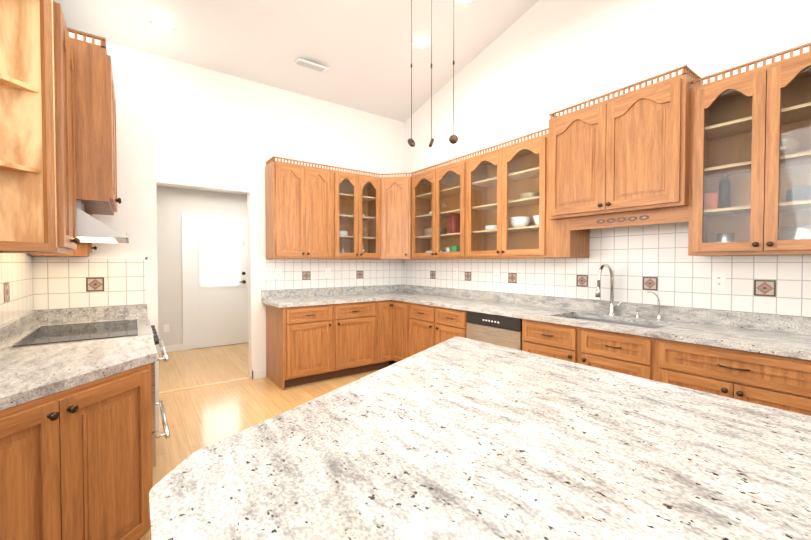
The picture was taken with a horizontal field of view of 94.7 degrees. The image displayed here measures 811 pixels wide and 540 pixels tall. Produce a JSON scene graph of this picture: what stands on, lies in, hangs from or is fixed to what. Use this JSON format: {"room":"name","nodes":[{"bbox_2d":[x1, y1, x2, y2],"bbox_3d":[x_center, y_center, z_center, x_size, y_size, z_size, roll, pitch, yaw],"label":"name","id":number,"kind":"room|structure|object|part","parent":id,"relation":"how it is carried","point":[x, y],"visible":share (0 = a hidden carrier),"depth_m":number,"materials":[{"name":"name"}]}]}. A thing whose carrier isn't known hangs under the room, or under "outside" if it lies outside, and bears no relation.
{"room":"kitchen","nodes":[
{"label":"kitchen","id":0,"kind":"room"},
{"bbox_2d":[0,0,79,255],"bbox_3d":[-1.710,-0.619,1.677,0.297,1.080,0.499,-1,1,-36],"label":"upper cabinet","id":1,"kind":"object","parent":0,"relation":"attached to","point":[40,89],"depth_m":1.54,"materials":[{"name":"brown wood"}]},
{"bbox_2d":[32,32,159,430],"bbox_3d":[-2.586,-0.201,3.076,0.860,2.950,0.960,-1,1,-36],"label":"wall","id":2,"kind":"structure","parent":0,"point":[134,216],"depth_m":2.85,"materials":[{"name":"white paint"}]},
{"bbox_2d":[0,310,35,347],"bbox_3d":[-2.149,0.333,2.030,0.019,0.102,1.257,-1,1,-36],"label":"backsplash","id":3,"kind":"structure","parent":2,"relation":"attached to","point":[11,330],"depth_m":2.10,"materials":[{"name":"grey stone"}]},
{"bbox_2d":[36,304,147,323],"bbox_3d":[-2.255,0.320,2.717,0.618,0.102,0.019,-1,1,-36],"label":"backsplash","id":4,"kind":"structure","parent":2,"relation":"attached to","point":[124,312],"depth_m":2.69,"materials":[{"name":"grey stone"}]},
{"bbox_2d":[72,29,119,215],"bbox_3d":[-2.016,-0.818,2.223,0.447,0.876,0.750,-1,1,-36],"label":"upper cabinet","id":5,"kind":"object","parent":0,"relation":"attached to","point":[98,151],"depth_m":2.02,"materials":[{"name":"brown wood"}]},
{"bbox_2d":[76,200,128,242],"bbox_3d":[-1.998,-0.279,2.247,0.530,0.197,0.740,-1,1,-36],"label":"range hood","id":6,"kind":"object","parent":5,"relation":"attached to","point":[90,229],"visible":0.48,"depth_m":2.03,"materials":[{"name":"silver metal"}]},
{"bbox_2d":[156,185,246,194],"bbox_3d":[-2.271,-1.278,5.261,2.420,0.100,1.960,-1,1,-36],"label":"ceiling","id":7,"kind":"structure","parent":0,"point":[201,189],"depth_m":5.74,"materials":[{"name":"white paint"}]},
{"bbox_2d":[156,186,247,348],"bbox_3d":[-2.888,-0.084,6.134,2.420,2.600,0.140,-1,1,-36],"label":"wall","id":8,"kind":"structure","parent":0,"point":[173,204],"depth_m":5.61,"materials":[{"name":"white paint"}]},
{"bbox_2d":[164,324,168,331],"bbox_3d":[-3.565,0.870,5.570,0.070,0.115,0.005,-1,1,-36],"label":"outlet","id":9,"kind":"object","parent":8,"relation":"attached to","point":[166,327],"visible":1,"depth_m":5.57,"materials":[{"name":"white plastic"}]},
{"bbox_2d":[158,344,182,352],"bbox_3d":[-3.558,1.179,5.576,0.409,0.095,0.013,-1,1,-36],"label":"baseboard","id":10,"kind":"structure","parent":8,"relation":"attached to","point":[179,347],"depth_m":5.62,"materials":[{"name":"white wood"}]},
{"bbox_2d":[182,213,247,349],"bbox_3d":[-2.968,0.174,5.977,1.040,2.090,0.025,-1,1,-36],"label":"door","id":11,"kind":"structure","parent":8,"relation":"attached to","point":[214,267],"depth_m":5.92,"materials":[{"name":"white wood"}]},
{"bbox_2d":[70,32,403,370],"bbox_3d":[-2.443,-1.440,3.836,5.870,5.400,0.140,-1,1,-36],"label":"wall","id":12,"kind":"structure","parent":0,"point":[217,131],"depth_m":4.28,"materials":[{"name":"white paint"}]},
{"bbox_2d":[265,156,312,258],"bbox_3d":[-1.363,-0.682,4.318,0.407,1.106,0.328,-1,1,-36],"label":"upper cabinet","id":13,"kind":"object","parent":12,"relation":"attached to","point":[288,186],"depth_m":4.19,"materials":[{"name":"beige wood"}]},
{"bbox_2d":[313,163,336,258],"bbox_3d":[-1.112,-0.686,4.500,0.442,1.106,0.328,-1,1,-36],"label":"upper cabinet","id":14,"kind":"object","parent":12,"relation":"attached to","point":[324,180],"depth_m":4.42,"materials":[{"name":"beige wood"}]},
{"bbox_2d":[261,286,404,297],"bbox_3d":[-0.846,0.278,4.926,2.036,0.102,0.018,-1,1,-36],"label":"backsplash","id":15,"kind":"structure","parent":12,"relation":"attached to","point":[317,293],"depth_m":4.81,"materials":[{"name":"grey stone"}]},
{"bbox_2d":[361,178,372,259],"bbox_3d":[-0.203,-0.676,5.172,0.684,1.060,0.347,-1,1,-36],"label":"upper cabinet","id":16,"kind":"object","parent":12,"relation":"attached to","point":[367,186],"depth_m":5.05,"materials":[{"name":"beige wood"}]},
{"bbox_2d":[139,343,396,539],"bbox_3d":[-0.829,1.328,1.860,6.200,0.060,9.700,-1,1,-36],"label":"floor","id":17,"kind":"structure","parent":0,"point":[199,418],"depth_m":3.70,"materials":[{"name":"laminate"}]},
{"bbox_2d":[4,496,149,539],"bbox_3d":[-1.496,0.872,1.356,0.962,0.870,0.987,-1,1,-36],"label":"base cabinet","id":18,"kind":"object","parent":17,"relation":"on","point":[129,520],"depth_m":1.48,"materials":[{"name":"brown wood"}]},
{"bbox_2d":[0,336,156,539],"bbox_3d":[-1.722,0.440,0.952,1.842,0.070,1.747,-1,1,-36],"label":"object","id":19,"kind":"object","parent":18,"relation":"on","point":[76,417],"depth_m":1.42,"materials":[{"name":"brown wood"}]},
{"bbox_2d":[9,319,169,467],"bbox_3d":[-1.921,0.830,2.368,0.677,0.917,0.756,-1,1,-36],"label":"range","id":20,"kind":"object","parent":17,"relation":"on","point":[56,334],"visible":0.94,"depth_m":2.24,"materials":[{"name":"black glass"}]},
{"bbox_2d":[159,377,250,393],"bbox_3d":[-2.171,1.253,4.057,0.930,0.005,0.055,-1,1,-36],"label":"threshold","id":21,"kind":"object","parent":17,"relation":"on","point":[204,385],"visible":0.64,"depth_m":4.04,"materials":[{"name":"beige wood"}]},
{"bbox_2d":[266,302,372,390],"bbox_3d":[-0.977,0.813,4.466,1.168,0.870,0.626,-1,1,-36],"label":"base cabinet","id":22,"kind":"object","parent":17,"relation":"on","point":[326,340],"depth_m":4.15,"materials":[{"name":"beige wood"}]},
{"bbox_2d":[261,294,384,309],"bbox_3d":[-0.923,0.356,4.490,1.399,0.038,0.636,-1,1,-36],"label":"countertop","id":23,"kind":"structure","parent":22,"relation":"on","point":[278,302],"depth_m":4.31,"materials":[{"name":"grey stone"}]},
{"bbox_2d":[373,298,388,370],"bbox_3d":[-0.423,0.806,4.832,0.301,0.870,0.684,-1,1,-36],"label":"base cabinet","id":24,"kind":"object","parent":17,"relation":"on","point":[381,307],"depth_m":4.58,"materials":[{"name":"beige wood"}]},
{"bbox_2d":[389,298,408,361],"bbox_3d":[0.162,0.809,4.698,0.684,0.870,0.415,-1,1,-36],"label":"base cabinet","id":25,"kind":"object","parent":17,"relation":"on","point":[398,310],"depth_m":4.56,"materials":[{"name":"beige wood"}]},
{"bbox_2d":[409,302,460,356],"bbox_3d":[0.554,0.818,4.207,0.626,0.870,0.980,-1,1,-36],"label":"base cabinet","id":26,"kind":"object","parent":17,"relation":"on","point":[429,326],"depth_m":4.06,"materials":[{"name":"beige wood"}]},
{"bbox_2d":[149,337,810,539],"bbox_3d":[0.417,0.864,0.739,1.542,0.910,2.436,-1,1,-36],"label":"kitchen island","id":27,"kind":"object","parent":17,"relation":"on","point":[458,438],"visible":1,"depth_m":0.78,"materials":[{"name":"white stone"}]},
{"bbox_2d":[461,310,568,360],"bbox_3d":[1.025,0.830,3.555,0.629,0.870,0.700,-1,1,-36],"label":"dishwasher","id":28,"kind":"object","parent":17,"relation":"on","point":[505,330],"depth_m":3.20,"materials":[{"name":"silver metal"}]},
{"bbox_2d":[645,334,810,415],"bbox_3d":[2.015,0.856,2.194,0.626,0.870,0.826,-1,1,-36],"label":"base cabinet","id":29,"kind":"object","parent":17,"relation":"on","point":[779,381],"depth_m":2.01,"materials":[{"name":"beige wood"}]},
{"bbox_2d":[385,290,810,357],"bbox_3d":[1.205,0.379,3.292,0.637,0.038,5.076,-1,1,-36],"label":"countertop","id":30,"kind":"structure","parent":29,"relation":"on","point":[775,341],"depth_m":2.52,"materials":[{"name":"grey stone"}]},
{"bbox_2d":[545,314,660,361],"bbox_3d":[1.539,0.494,2.821,0.424,0.198,0.783,-1,1,-36],"label":"sink","id":31,"kind":"object","parent":30,"relation":"in","point":[629,346],"depth_m":2.66,"materials":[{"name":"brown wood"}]},
{"bbox_2d":[595,264,664,317],"bbox_3d":[1.691,0.160,2.848,0.275,0.417,0.385,-1,1,-36],"label":"faucet","id":32,"kind":"object","parent":30,"relation":"on","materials":[{"name":"silver metal"}]},
{"bbox_2d":[55,0,538,121],"bbox_3d":[-0.203,-2.948,0.805,6.070,1.738,7.390,-1,1,-36],"label":"ceiling","id":33,"kind":"structure","parent":0,"point":[360,50],"depth_m":3.76,"materials":[{"name":"white paint"}]},
{"bbox_2d":[149,21,174,30],"bbox_3d":[-2.211,-2.217,3.397,0.204,0.048,0.199,-1,1,-36],"label":"recessed light","id":34,"kind":"object","parent":33,"relation":"in","point":[161,24],"visible":0.77,"depth_m":3.36,"materials":[{"name":"white"}]},
{"bbox_2d":[294,58,328,71],"bbox_3d":[-1.049,-2.250,4.114,0.340,0.060,0.218,-1,1,-36],"label":"ceiling vent","id":35,"kind":"object","parent":33,"relation":"in","point":[308,64],"visible":0.81,"depth_m":4.07,"materials":[{"name":"white metal"}]},
{"bbox_2d":[408,0,414,146],"bbox_3d":[0.050,-1.792,3.094,0.074,1.536,0.058,0,1,-21],"label":"pendant light","id":36,"kind":"object","parent":33,"relation":"hanging from","point":[411,142],"depth_m":3.09,"materials":[{"name":"brown metal"}]},
{"bbox_2d":[412,41,427,48],"bbox_3d":[0.145,-2.420,4.026,0.204,0.048,0.199,-1,1,-36],"label":"recessed light","id":37,"kind":"object","parent":33,"relation":"in","point":[422,45],"visible":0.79,"depth_m":3.99,"materials":[{"name":"white"}]},
{"bbox_2d":[429,0,433,147],"bbox_3d":[0.216,-1.802,3.099,0.060,1.558,0.072,-1,1,-39],"label":"pendant light","id":38,"kind":"object","parent":33,"relation":"hanging from","point":[432,140],"depth_m":3.10,"materials":[{"name":"brown metal"}]},
{"bbox_2d":[449,1,457,143],"bbox_3d":[0.401,-1.830,3.107,0.075,1.547,0.058,1,1,39],"label":"pendant light","id":39,"kind":"object","parent":33,"relation":"hanging from","point":[453,138],"depth_m":3.11,"materials":[{"name":"brown metal"}]},
{"bbox_2d":[404,0,810,316],"bbox_3d":[2.154,-1.417,2.626,0.150,5.400,7.520,-1,1,-36],"label":"wall","id":40,"kind":"structure","parent":0,"point":[532,68],"depth_m":3.31,"materials":[{"name":"white paint"}]},
{"bbox_2d":[373,173,432,259],"bbox_3d":[-0.036,-0.694,4.942,0.684,1.106,0.300,-1,1,-36],"label":"upper cabinet","id":41,"kind":"object","parent":40,"relation":"attached to","point":[402,206],"depth_m":4.84,"materials":[{"name":"beige wood"}]},
{"bbox_3d":[0.694,-0.642,3.206,0.875,0.912,3.915,-1,1,-36],"label":"kitchen glass","id":42,"kind":"part","parent":41,"relation":"part of","materials":[{"name":"clear glass"}]},
{"bbox_2d":[265,222,810,316],"bbox_3d":[0.658,-0.077,2.887,1.994,0.685,5.080,-1,1,-36],"label":"tile backsplash","id":43,"kind":"structure","parent":40,"relation":"attached to","point":[641,260],"depth_m":3.04,"materials":[{"name":"beige tile"}]},
{"bbox_2d":[545,218,592,257],"bbox_3d":[1.416,-0.281,3.237,0.306,0.345,0.200,-1,1,-36],"label":"upper cabinet","id":44,"kind":"object","parent":40,"relation":"attached to","point":[570,239],"depth_m":3.15,"materials":[{"name":"beige wood"}]},
{"bbox_2d":[405,286,810,333],"bbox_3d":[1.461,0.306,3.465,0.018,0.102,5.058,-1,1,-36],"label":"backsplash","id":45,"kind":"structure","parent":40,"relation":"attached to","point":[791,324],"depth_m":2.76,"materials":[{"name":"grey stone"}]},
{"bbox_2d":[537,65,708,221],"bbox_3d":[1.613,-0.855,2.869,0.406,0.866,1.010,-1,1,-36],"label":"upper cabinet","id":46,"kind":"object","parent":40,"relation":"attached to","point":[643,152],"depth_m":2.60,"materials":[{"name":"beige wood"}]},
{"bbox_3d":[-2.221,-1.404,1.946,0.150,5.400,1.260,-1,1,-36],"label":"wall","id":47,"kind":"structure","parent":0,"visible":0},
{"bbox_2d":[0,253,35,325],"bbox_3d":[-2.155,-0.042,2.017,0.010,0.647,1.264,-1,1,-36],"label":"tile backsplash","id":48,"kind":"structure","parent":47,"relation":"attached to","point":[17,283],"depth_m":2.17,"materials":[{"name":"white tile"}]},
{"bbox_2d":[36,257,147,309],"bbox_3d":[-2.255,0.086,2.720,0.622,0.365,0.014,-1,1,-36],"label":"tile backsplash","id":49,"kind":"structure","parent":47,"relation":"attached to","point":[64,282],"depth_m":2.70,"materials":[{"name":"white tile"}]}
]}

